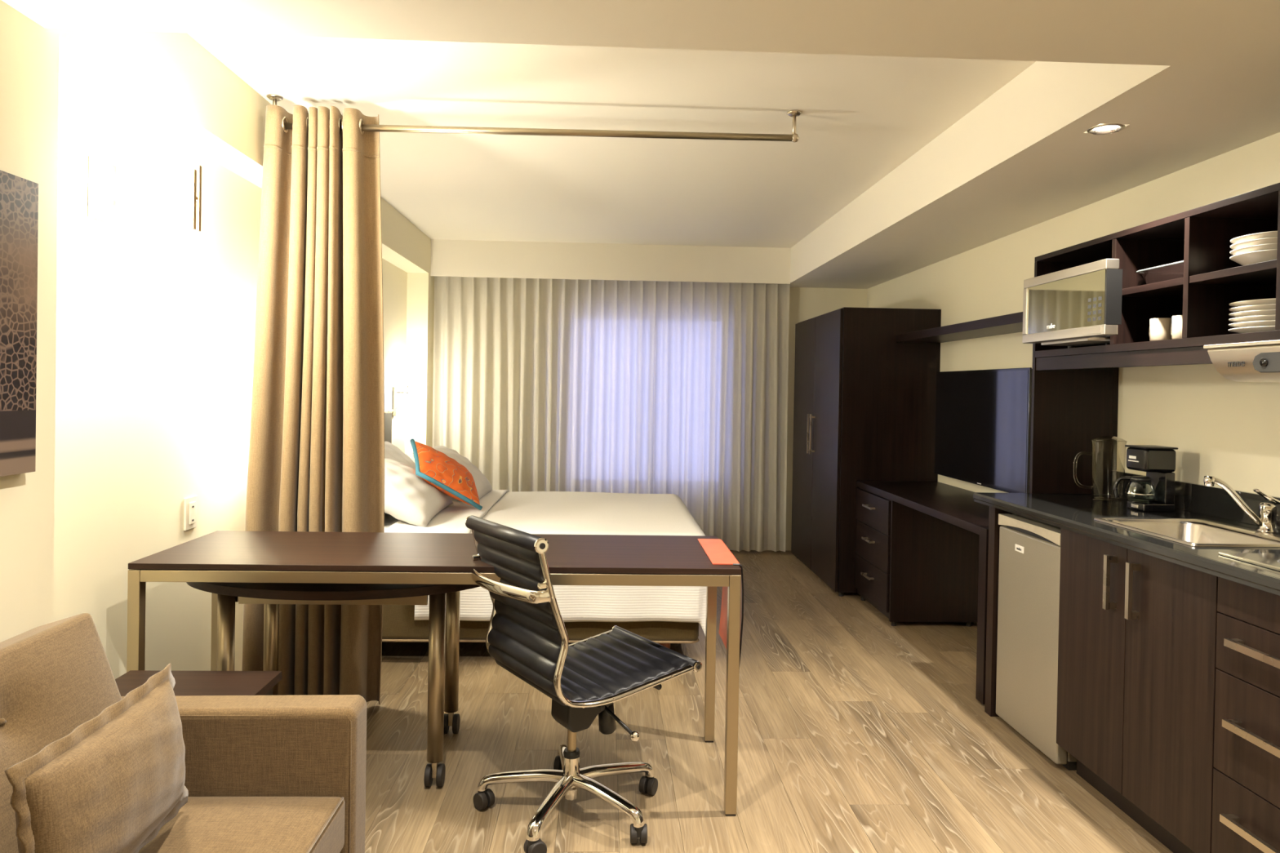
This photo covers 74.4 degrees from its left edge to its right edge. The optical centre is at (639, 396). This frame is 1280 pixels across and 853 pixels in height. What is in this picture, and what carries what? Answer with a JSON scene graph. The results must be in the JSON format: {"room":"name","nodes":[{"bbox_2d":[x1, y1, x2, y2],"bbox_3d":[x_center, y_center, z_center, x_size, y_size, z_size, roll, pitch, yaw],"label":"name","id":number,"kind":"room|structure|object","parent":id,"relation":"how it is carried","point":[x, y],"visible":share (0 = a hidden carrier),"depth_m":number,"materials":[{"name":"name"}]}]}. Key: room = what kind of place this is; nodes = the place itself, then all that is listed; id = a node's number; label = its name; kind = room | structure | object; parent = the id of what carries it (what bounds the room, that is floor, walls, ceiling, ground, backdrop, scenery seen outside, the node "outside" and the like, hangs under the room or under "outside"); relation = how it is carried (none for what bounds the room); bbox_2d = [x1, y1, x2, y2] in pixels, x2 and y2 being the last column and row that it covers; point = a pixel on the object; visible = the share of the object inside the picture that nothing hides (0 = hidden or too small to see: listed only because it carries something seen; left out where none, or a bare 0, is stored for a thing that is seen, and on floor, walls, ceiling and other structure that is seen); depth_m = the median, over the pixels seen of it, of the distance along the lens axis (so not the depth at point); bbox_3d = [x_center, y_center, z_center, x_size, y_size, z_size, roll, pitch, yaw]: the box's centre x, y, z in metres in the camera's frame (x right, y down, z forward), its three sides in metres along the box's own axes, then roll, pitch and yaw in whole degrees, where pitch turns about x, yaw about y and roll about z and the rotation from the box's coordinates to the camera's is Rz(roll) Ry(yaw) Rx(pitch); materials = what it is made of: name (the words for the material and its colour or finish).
{"room":"studio apartment","nodes":[
{"label":"studio apartment","id":0,"kind":"room"},
{"bbox_2d":[0,0,434,679],"bbox_3d":[-1.593,0.018,2.044,0.280,2.470,9.410,1,1,-2],"label":"wall","id":1,"kind":"structure","parent":0,"point":[145,337],"depth_m":2.70,"materials":[{"name":"beige paint"}]},
{"bbox_2d":[0,169,38,476],"bbox_3d":[-1.411,-0.156,1.486,0.032,0.675,0.985,1,1,-2],"label":"wall picture","id":2,"kind":"object","parent":1,"relation":"attached to","point":[19,196],"visible":1,"depth_m":1.92,"materials":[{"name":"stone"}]},
{"bbox_2d":[87,151,201,231],"bbox_3d":[-1.484,-0.613,2.537,0.274,0.205,0.170,1,1,-2],"label":"wall lamp","id":3,"kind":"object","parent":1,"relation":"attached to","point":[156,190],"visible":1,"depth_m":2.49,"materials":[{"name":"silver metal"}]},
{"bbox_2d":[183,495,196,531],"bbox_3d":[-1.655,0.429,3.112,0.014,0.120,0.086,1,1,-2],"label":"outlet plate","id":4,"kind":"object","parent":1,"relation":"attached to","point":[189,503],"visible":1,"depth_m":3.09,"materials":[{"name":"beige plastic"}]},
{"bbox_2d":[384,409,393,443],"bbox_3d":[-1.702,0.538,4.783,0.056,0.872,2.131,1,1,-2],"label":"headboard","id":5,"kind":"object","parent":1,"relation":"attached to","point":[388,413],"visible":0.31,"depth_m":5.74,"materials":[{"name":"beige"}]},
{"bbox_2d":[392,386,422,416],"bbox_3d":[-1.680,0.032,6.139,0.190,0.220,0.190,1,1,-2],"label":"bedside lamp","id":6,"kind":"object","parent":1,"relation":"attached to","point":[411,395],"visible":1,"depth_m":6.09,"materials":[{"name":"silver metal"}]},
{"bbox_2d":[430,239,791,284],"bbox_3d":[-0.217,-1.047,6.559,2.790,0.280,0.025,1,1,-2],"label":"curtain valance","id":7,"kind":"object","parent":1,"relation":"attached to","point":[449,258],"depth_m":6.55,"materials":[{"name":"beige paint"}]},
{"bbox_2d":[1,0,1279,69],"bbox_3d":[0.397,-0.973,-0.245,3.480,0.275,4.700,1,1,-2],"label":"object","id":8,"kind":"structure","parent":1,"relation":"attached to","point":[1224,33],"depth_m":1.95,"materials":[{"name":"beige paint"}]},
{"bbox_2d":[186,32,1035,248],"bbox_3d":[0.227,-1.187,2.103,3.840,0.100,9.610,1,1,-2],"label":"ceiling","id":9,"kind":"structure","parent":0,"point":[861,117],"depth_m":3.55,"materials":[{"name":"beige paint"}]},
{"bbox_2d":[266,93,801,142],"bbox_3d":[-0.407,-1.096,3.350,2.115,0.128,0.060,1,1,-2],"label":"curtain rod","id":10,"kind":"object","parent":9,"relation":"attached to","point":[794,137],"visible":0.94,"depth_m":3.35,"materials":[{"name":"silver metal"}]},
{"bbox_2d":[241,104,384,704],"bbox_3d":[-1.272,0.051,3.318,0.524,2.346,0.167,1,1,-2],"label":"curtain","id":11,"kind":"object","parent":10,"relation":"hanging from","point":[316,460],"visible":0.86,"depth_m":3.28,"materials":[{"name":"fabric"}]},
{"bbox_2d":[652,280,866,551],"bbox_3d":[0.018,-0.001,6.866,3.640,2.470,0.100,1,1,-2],"label":"wall","id":12,"kind":"structure","parent":0,"point":[805,303],"depth_m":6.87,"materials":[{"name":"beige paint"}]},
{"bbox_2d":[652,328,655,487],"bbox_3d":[0.057,0.030,6.873,1.300,1.410,0.060,1,1,-2],"label":"window","id":13,"kind":"structure","parent":12,"relation":"in","point":[655,328],"depth_m":6.84,"materials":[{"name":"clear glass"}]},
{"bbox_2d":[364,550,1173,852],"bbox_3d":[0.197,1.343,2.167,3.872,0.120,11.928,1,1,-2],"label":"floor","id":14,"kind":"structure","parent":0,"point":[859,732],"depth_m":3.00,"materials":[{"name":"brown wood"}]},
{"bbox_2d":[0,613,366,852],"bbox_3d":[-1.004,0.883,1.078,0.780,0.778,1.855,1,1,-2],"label":"sofa","id":15,"kind":"object","parent":14,"relation":"on","point":[264,774],"visible":0.56,"depth_m":1.85,"materials":[{"name":"fabric"}]},
{"bbox_2d":[0,613,121,852],"bbox_3d":[-1.181,0.730,1.084,0.280,0.478,1.625,1,1,-2],"label":"cushion","id":16,"kind":"object","parent":15,"relation":"on","point":[57,677],"depth_m":1.67,"materials":[{"name":"fabric"}]},
{"bbox_2d":[4,663,188,852],"bbox_3d":[-0.938,0.700,1.501,0.154,0.322,0.590,1,1,-16],"label":"sofa cushion","id":17,"kind":"object","parent":15,"relation":"on","point":[110,784],"visible":1,"depth_m":1.41,"materials":[{"name":"fabric"}]},
{"bbox_2d":[137,796,345,852],"bbox_3d":[-0.905,0.949,1.089,0.550,0.139,1.608,1,1,-2],"label":"seat cushion","id":18,"kind":"object","parent":15,"relation":"on","point":[204,824],"depth_m":1.74,"materials":[{"name":"fabric"}]},
{"bbox_2d":[115,670,281,696],"bbox_3d":[-1.264,1.028,2.330,0.435,0.455,0.265,1,1,-2],"label":"side table","id":19,"kind":"object","parent":14,"relation":"on","point":[188,683],"visible":0.11,"depth_m":2.37,"materials":[{"name":"brown wood"}]},
{"bbox_2d":[186,582,480,786],"bbox_3d":[-1.018,0.924,2.927,1.050,0.661,0.676,1,1,-2],"label":"table","id":20,"kind":"object","parent":14,"relation":"on","point":[444,599],"visible":0.55,"depth_m":2.71,"materials":[{"name":"brown wood"}]},
{"bbox_2d":[126,530,741,816],"bbox_3d":[-0.621,0.884,2.817,1.823,0.757,0.570,1,1,-2],"label":"work table","id":21,"kind":"object","parent":14,"relation":"on","point":[218,556],"visible":0.72,"depth_m":2.58,"materials":[{"name":"brown wood"}]},
{"bbox_2d":[697,538,743,662],"bbox_3d":[0.264,0.687,2.833,0.099,0.342,0.434,1,1,-2],"label":"table runner","id":22,"kind":"object","parent":21,"relation":"on","point":[717,551],"visible":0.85,"depth_m":2.84,"materials":[{"name":"orange cloth"}]},
{"bbox_2d":[382,514,698,648],"bbox_3d":[-0.707,0.940,4.686,1.930,0.605,1.540,1,1,-2],"label":"bed","id":23,"kind":"object","parent":14,"relation":"on","point":[398,624],"visible":0.11,"depth_m":3.94,"materials":[{"name":"wood"}]},
{"bbox_2d":[384,441,415,469],"bbox_3d":[-1.449,0.451,5.052,0.339,0.331,0.682,1,1,-2],"label":"bed pillow","id":24,"kind":"object","parent":23,"relation":"on","point":[392,451],"visible":0.22,"depth_m":5.05,"materials":[{"name":"white fabric"}]},
{"bbox_2d":[386,489,508,533],"bbox_3d":[-1.008,0.734,4.672,0.380,0.275,1.630,1,1,-2],"label":"sheet","id":25,"kind":"object","parent":23,"relation":"on","point":[451,519],"visible":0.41,"depth_m":4.21,"materials":[{"name":"white fabric"}]},
{"bbox_2d":[384,458,453,526],"bbox_3d":[-1.209,0.476,4.281,0.398,0.294,0.704,1,1,-2],"label":"bed pillow","id":26,"kind":"object","parent":25,"relation":"on","point":[410,499],"visible":0.64,"depth_m":4.06,"materials":[{"name":"white fabric"}]},
{"bbox_2d":[409,439,482,510],"bbox_3d":[-1.041,0.413,4.508,0.352,0.360,0.451,1,1,-21],"label":"cushion","id":27,"kind":"object","parent":25,"relation":"on","point":[445,473],"visible":1,"depth_m":4.40,"materials":[{"name":"fabric"}]},
{"bbox_2d":[413,445,492,499],"bbox_3d":[-1.110,0.462,5.065,0.376,0.321,0.680,1,1,-1],"label":"bed pillow","id":28,"kind":"object","parent":25,"relation":"on","point":[483,486],"visible":0.39,"depth_m":5.02,"materials":[{"name":"white fabric"}]},
{"bbox_2d":[413,491,706,635],"bbox_3d":[-0.371,0.902,4.699,1.383,0.566,1.649,1,1,-2],"label":"bedspread","id":29,"kind":"object","parent":23,"relation":"on","point":[548,513],"visible":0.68,"depth_m":4.00,"materials":[{"name":"white fabric"}]},
{"bbox_2d":[465,515,702,852],"bbox_3d":[-0.190,0.824,2.581,0.617,0.896,0.571,1,1,-35],"label":"office chair","id":30,"kind":"object","parent":14,"relation":"on","point":[526,636],"visible":0.99,"depth_m":2.51,"materials":[{"name":"black leather"}]},
{"bbox_2d":[527,840,537,850],"bbox_3d":[-0.295,1.231,2.322,0.028,0.032,0.027,1,1,-35],"label":"hood","id":31,"kind":"object","parent":30,"relation":"attached to","point":[531,844],"depth_m":2.31,"materials":[{"name":"black plastic"}]},
{"bbox_2d":[634,826,644,838],"bbox_3d":[-0.003,1.235,2.405,0.028,0.032,0.027,1,1,-35],"label":"hood","id":32,"kind":"object","parent":30,"relation":"attached to","point":[638,830],"depth_m":2.39,"materials":[{"name":"black plastic"}]},
{"bbox_2d":[791,306,941,596],"bbox_3d":[1.528,0.352,5.984,0.679,1.835,1.290,1,1,-2],"label":"wardrobe","id":33,"kind":"object","parent":14,"relation":"on","point":[865,399],"visible":0.7,"depth_m":5.34,"materials":[{"name":"brown wood"}]},
{"bbox_2d":[853,480,989,704],"bbox_3d":[1.642,0.915,4.427,0.556,0.742,1.838,1,1,-2],"label":"desk","id":34,"kind":"object","parent":14,"relation":"on","point":[922,548],"visible":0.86,"depth_m":4.68,"materials":[{"name":"brown wood"}]},
{"bbox_2d":[984,506,1014,716],"bbox_3d":[1.690,0.868,3.437,0.539,0.858,0.054,1,1,-2],"label":"cabinet end panel","id":35,"kind":"object","parent":14,"relation":"on","point":[993,526],"visible":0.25,"depth_m":3.40,"materials":[{"name":"brown wood"}]},
{"bbox_2d":[995,513,1076,770],"bbox_3d":[1.672,0.887,3.153,0.479,0.825,0.460,1,1,-2],"label":"refrigerator","id":36,"kind":"object","parent":14,"relation":"on","point":[1028,571],"visible":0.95,"depth_m":3.11,"materials":[{"name":"silver metal"}]},
{"bbox_2d":[1056,528,1220,852],"bbox_3d":[1.706,0.877,2.538,0.578,0.858,0.744,1,1,-2],"label":"base cabinet","id":37,"kind":"object","parent":14,"relation":"on","point":[1137,643],"visible":0.68,"depth_m":2.45,"materials":[{"name":"brown wood"}]},
{"bbox_2d":[1211,577,1279,852],"bbox_3d":[1.733,0.884,1.847,0.578,0.858,0.636,1,1,-2],"label":"base cabinet","id":38,"kind":"object","parent":14,"relation":"on","point":[1246,802],"visible":0.88,"depth_m":2.04,"materials":[{"name":"brown wood"}]},
{"bbox_2d":[973,470,1279,595],"bbox_3d":[1.710,0.379,2.493,0.591,0.136,2.000,1,1,-2],"label":"countertop","id":39,"kind":"structure","parent":38,"relation":"on","point":[1074,513],"depth_m":2.82,"materials":[{"name":"black stone"}]},
{"bbox_2d":[1072,435,1127,501],"bbox_3d":[1.809,0.278,3.302,0.174,0.250,0.124,1,1,-2],"label":"water jug","id":40,"kind":"object","parent":39,"relation":"on","point":[1098,499],"visible":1,"depth_m":3.29,"materials":[{"name":"glass"}]},
{"bbox_2d":[1124,444,1177,511],"bbox_3d":[1.839,0.293,3.043,0.122,0.229,0.124,1,1,-2],"label":"coffee maker","id":41,"kind":"object","parent":39,"relation":"on","point":[1158,462],"visible":0.97,"depth_m":2.99,"materials":[{"name":"black plastic"}]},
{"bbox_2d":[1113,475,1156,502],"bbox_3d":[1.793,0.334,3.045,0.123,0.090,0.104,1,1,-2],"label":"coffee carafe","id":42,"kind":"object","parent":41,"relation":"on","point":[1141,478],"visible":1,"depth_m":3.04,"materials":[{"name":"clear glass"}]},
{"bbox_2d":[1125,480,1155,502],"bbox_3d":[1.805,0.341,3.042,0.096,0.076,0.096,1,1,-2],"label":"bowl","id":43,"kind":"object","parent":42,"relation":"on","point":[1130,492],"depth_m":3.02,"materials":[{"name":"clear glass"}]},
{"bbox_2d":[1093,517,1279,546],"bbox_3d":[1.687,0.490,2.549,0.380,0.173,0.480,1,1,-2],"label":"sink","id":44,"kind":"object","parent":39,"relation":"in","point":[1189,531],"visible":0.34,"depth_m":2.69,"materials":[{"name":"silver metal"}]},
{"bbox_2d":[1204,475,1279,533],"bbox_3d":[1.838,0.329,2.576,0.209,0.166,0.056,1,1,4],"label":"kitchen faucet","id":45,"kind":"object","parent":39,"relation":"on","point":[1266,522],"visible":1,"depth_m":2.57,"materials":[{"name":"silver metal"}]},
{"bbox_2d":[1218,551,1279,571],"bbox_3d":[1.734,0.413,1.909,0.450,0.008,0.570,1,1,-2],"label":"cooktop","id":46,"kind":"object","parent":39,"relation":"in","point":[1271,561],"visible":1,"depth_m":2.11,"materials":[{"name":"silver metal"}]},
{"bbox_2d":[866,132,1279,624],"bbox_3d":[2.072,0.080,2.239,0.100,2.470,9.510,1,1,-2],"label":"wall","id":47,"kind":"structure","parent":0,"point":[1223,428],"depth_m":3.28,"materials":[{"name":"beige paint"}]},
{"bbox_2d":[896,311,1022,342],"bbox_3d":[1.799,-0.356,4.428,0.284,0.046,1.824,1,1,-2],"label":"wall shelf","id":48,"kind":"object","parent":47,"relation":"attached to","point":[1012,322],"visible":0.56,"depth_m":4.42,"materials":[{"name":"brown wood"}]},
{"bbox_2d":[934,367,1031,493],"bbox_3d":[1.862,0.164,4.509,0.136,0.610,1.120,1,1,-2],"label":"television","id":49,"kind":"object","parent":47,"relation":"attached to","point":[983,417],"visible":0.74,"depth_m":4.38,"materials":[{"name":"black plastic"}]},
{"bbox_2d":[786,61,1279,288],"bbox_3d":[1.605,-0.998,4.512,0.690,0.275,4.710,1,1,-2],"label":"ceiling soffit","id":50,"kind":"structure","parent":47,"relation":"attached to","point":[1024,157],"depth_m":3.15,"materials":[{"name":"beige paint"}]},
{"bbox_2d":[1086,123,1125,134],"bbox_3d":[1.470,-0.851,2.661,0.108,0.020,0.108,1,1,-2],"label":"recessed light","id":51,"kind":"object","parent":50,"relation":"in","point":[1100,129],"visible":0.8,"depth_m":2.67,"materials":[{"name":"white glass"}]},
{"bbox_2d":[1029,182,1279,494],"bbox_3d":[1.836,-0.075,2.509,0.354,0.974,1.970,1,1,-2],"label":"upper cabinet","id":52,"kind":"object","parent":47,"relation":"attached to","point":[1075,390],"visible":0.84,"depth_m":2.93,"materials":[{"name":"brown wood"}]},
{"bbox_2d":[1022,258,1122,348],"bbox_3d":[1.690,-0.317,3.041,0.362,0.270,0.550,1,1,-2],"label":"microwave","id":53,"kind":"object","parent":52,"relation":"on","point":[1073,307],"visible":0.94,"depth_m":2.96,"materials":[{"name":"silver plastic"}]},
{"bbox_2d":[1121,277,1183,297],"bbox_3d":[1.827,-0.354,2.761,0.338,0.022,0.348,1,1,-2],"label":"shelf","id":54,"kind":"object","parent":52,"relation":"attached to","point":[1173,288],"depth_m":2.79,"materials":[{"name":"brown wood"}]},
{"bbox_2d":[1134,260,1183,284],"bbox_3d":[1.829,-0.397,2.760,0.260,0.061,0.320,1,1,-2],"label":"baking dish","id":55,"kind":"object","parent":52,"relation":"on","point":[1145,275],"visible":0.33,"depth_m":2.87,"materials":[{"name":"ceramic"}]},
{"bbox_2d":[1148,317,1172,341],"bbox_3d":[1.724,-0.219,2.790,0.068,0.077,0.084,1,1,29],"label":"mug","id":56,"kind":"object","parent":52,"relation":"on","point":[1159,329],"visible":0.78,"depth_m":2.76,"materials":[{"name":"white ceramic"}]},
{"bbox_2d":[1170,315,1182,339],"bbox_3d":[1.728,-0.218,2.680,0.068,0.077,0.084,1,1,29],"label":"mug","id":57,"kind":"object","parent":52,"relation":"on","point":[1176,320],"visible":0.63,"depth_m":2.66,"materials":[{"name":"white ceramic"}]},
{"bbox_2d":[1189,259,1276,284],"bbox_3d":[1.841,-0.350,2.396,0.338,0.022,0.338,1,1,-2],"label":"shelf","id":58,"kind":"object","parent":52,"relation":"attached to","point":[1264,273],"depth_m":2.43,"materials":[{"name":"brown wood"}]},
{"bbox_2d":[1203,339,1279,382],"bbox_3d":[1.724,-0.076,1.849,0.572,0.092,0.601,1,1,-2],"label":"range hood","id":59,"kind":"object","parent":52,"relation":"attached to","point":[1256,361],"visible":1,"depth_m":2.01,"materials":[{"name":"silver metal"}]},
{"bbox_2d":[1228,325,1275,333],"bbox_3d":[1.825,-0.184,2.397,0.252,0.020,0.252,1,1,-2],"label":"plate","id":60,"kind":"object","parent":52,"relation":"on","point":[1262,328],"visible":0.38,"depth_m":2.37,"materials":[{"name":"white ceramic"}]},
{"bbox_2d":[1228,320,1275,327],"bbox_3d":[1.825,-0.199,2.397,0.252,0.020,0.252,1,1,-2],"label":"plate","id":61,"kind":"object","parent":60,"relation":"on","point":[1268,322],"visible":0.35,"depth_m":2.36,"materials":[{"name":"white ceramic"}]},
{"bbox_2d":[1228,314,1275,322],"bbox_3d":[1.825,-0.214,2.397,0.252,0.020,0.252,1,1,-2],"label":"plate","id":62,"kind":"object","parent":61,"relation":"on","point":[1259,317],"visible":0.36,"depth_m":2.36,"materials":[{"name":"white ceramic"}]},
{"bbox_2d":[1228,309,1275,317],"bbox_3d":[1.826,-0.229,2.397,0.252,0.020,0.252,1,1,-2],"label":"plate","id":63,"kind":"object","parent":62,"relation":"on","point":[1264,312],"visible":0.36,"depth_m":2.36,"materials":[{"name":"white ceramic"}]},
{"bbox_2d":[1228,303,1275,311],"bbox_3d":[1.826,-0.244,2.397,0.252,0.020,0.252,1,1,-2],"label":"plate","id":64,"kind":"object","parent":63,"relation":"on","point":[1268,306],"visible":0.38,"depth_m":2.36,"materials":[{"name":"white ceramic"}]},
{"bbox_2d":[1229,297,1275,306],"bbox_3d":[1.826,-0.259,2.396,0.252,0.020,0.252,1,1,-2],"label":"plate","id":65,"kind":"object","parent":64,"relation":"on","point":[1273,300],"visible":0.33,"depth_m":2.36,"materials":[{"name":"white ceramic"}]},
{"bbox_2d":[1229,248,1276,266],"bbox_3d":[1.818,-0.383,2.395,0.238,0.042,0.238,1,1,-2],"label":"plate","id":66,"kind":"object","parent":52,"relation":"on","point":[1257,256],"visible":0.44,"depth_m":2.36,"materials":[{"name":"white ceramic"}]},
{"bbox_2d":[1230,242,1277,255],"bbox_3d":[1.819,-0.399,2.395,0.238,0.042,0.238,1,1,-2],"label":"plate","id":67,"kind":"object","parent":66,"relation":"on","point":[1269,246],"visible":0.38,"depth_m":2.35,"materials":[{"name":"white ceramic"}]},
{"bbox_2d":[1230,236,1277,249],"bbox_3d":[1.819,-0.416,2.394,0.238,0.042,0.238,1,1,-2],"label":"plate","id":68,"kind":"object","parent":67,"relation":"on","point":[1274,239],"visible":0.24,"depth_m":2.35,"materials":[{"name":"white ceramic"}]},
{"bbox_2d":[1230,231,1277,244],"bbox_3d":[1.819,-0.432,2.394,0.238,0.042,0.238,1,1,-2],"label":"plate","id":69,"kind":"object","parent":68,"relation":"on","point":[1272,233],"visible":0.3,"depth_m":2.35,"materials":[{"name":"white ceramic"}]},
{"bbox_2d":[1111,470,1279,530],"bbox_3d":[1.995,0.366,2.497,0.021,0.100,1.985,1,1,-2],"label":"backsplash","id":70,"kind":"structure","parent":47,"relation":"attached to","point":[1214,501],"depth_m":2.93,"materials":[{"name":"black stone"}]},
{"bbox_3d":[-0.212,-0.953,6.652,2.790,0.030,0.070,1,1,-2],"label":"track","id":71,"kind":"object","parent":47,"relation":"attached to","visible":0},
{"bbox_2d":[431,275,655,493],"bbox_3d":[-0.755,0.131,6.629,1.730,2.135,0.090,1,1,-2],"label":"drape","id":72,"kind":"object","parent":71,"relation":"hanging from","point":[542,384],"visible":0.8,"depth_m":6.63,"materials":[{"name":"fabric"}]},
{"bbox_2d":[653,280,790,551],"bbox_3d":[0.640,0.154,6.684,1.064,2.135,0.082,1,1,-2],"label":"drape","id":73,"kind":"object","parent":71,"relation":"hanging from","point":[722,349],"visible":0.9,"depth_m":6.69,"materials":[{"name":"fabric"}]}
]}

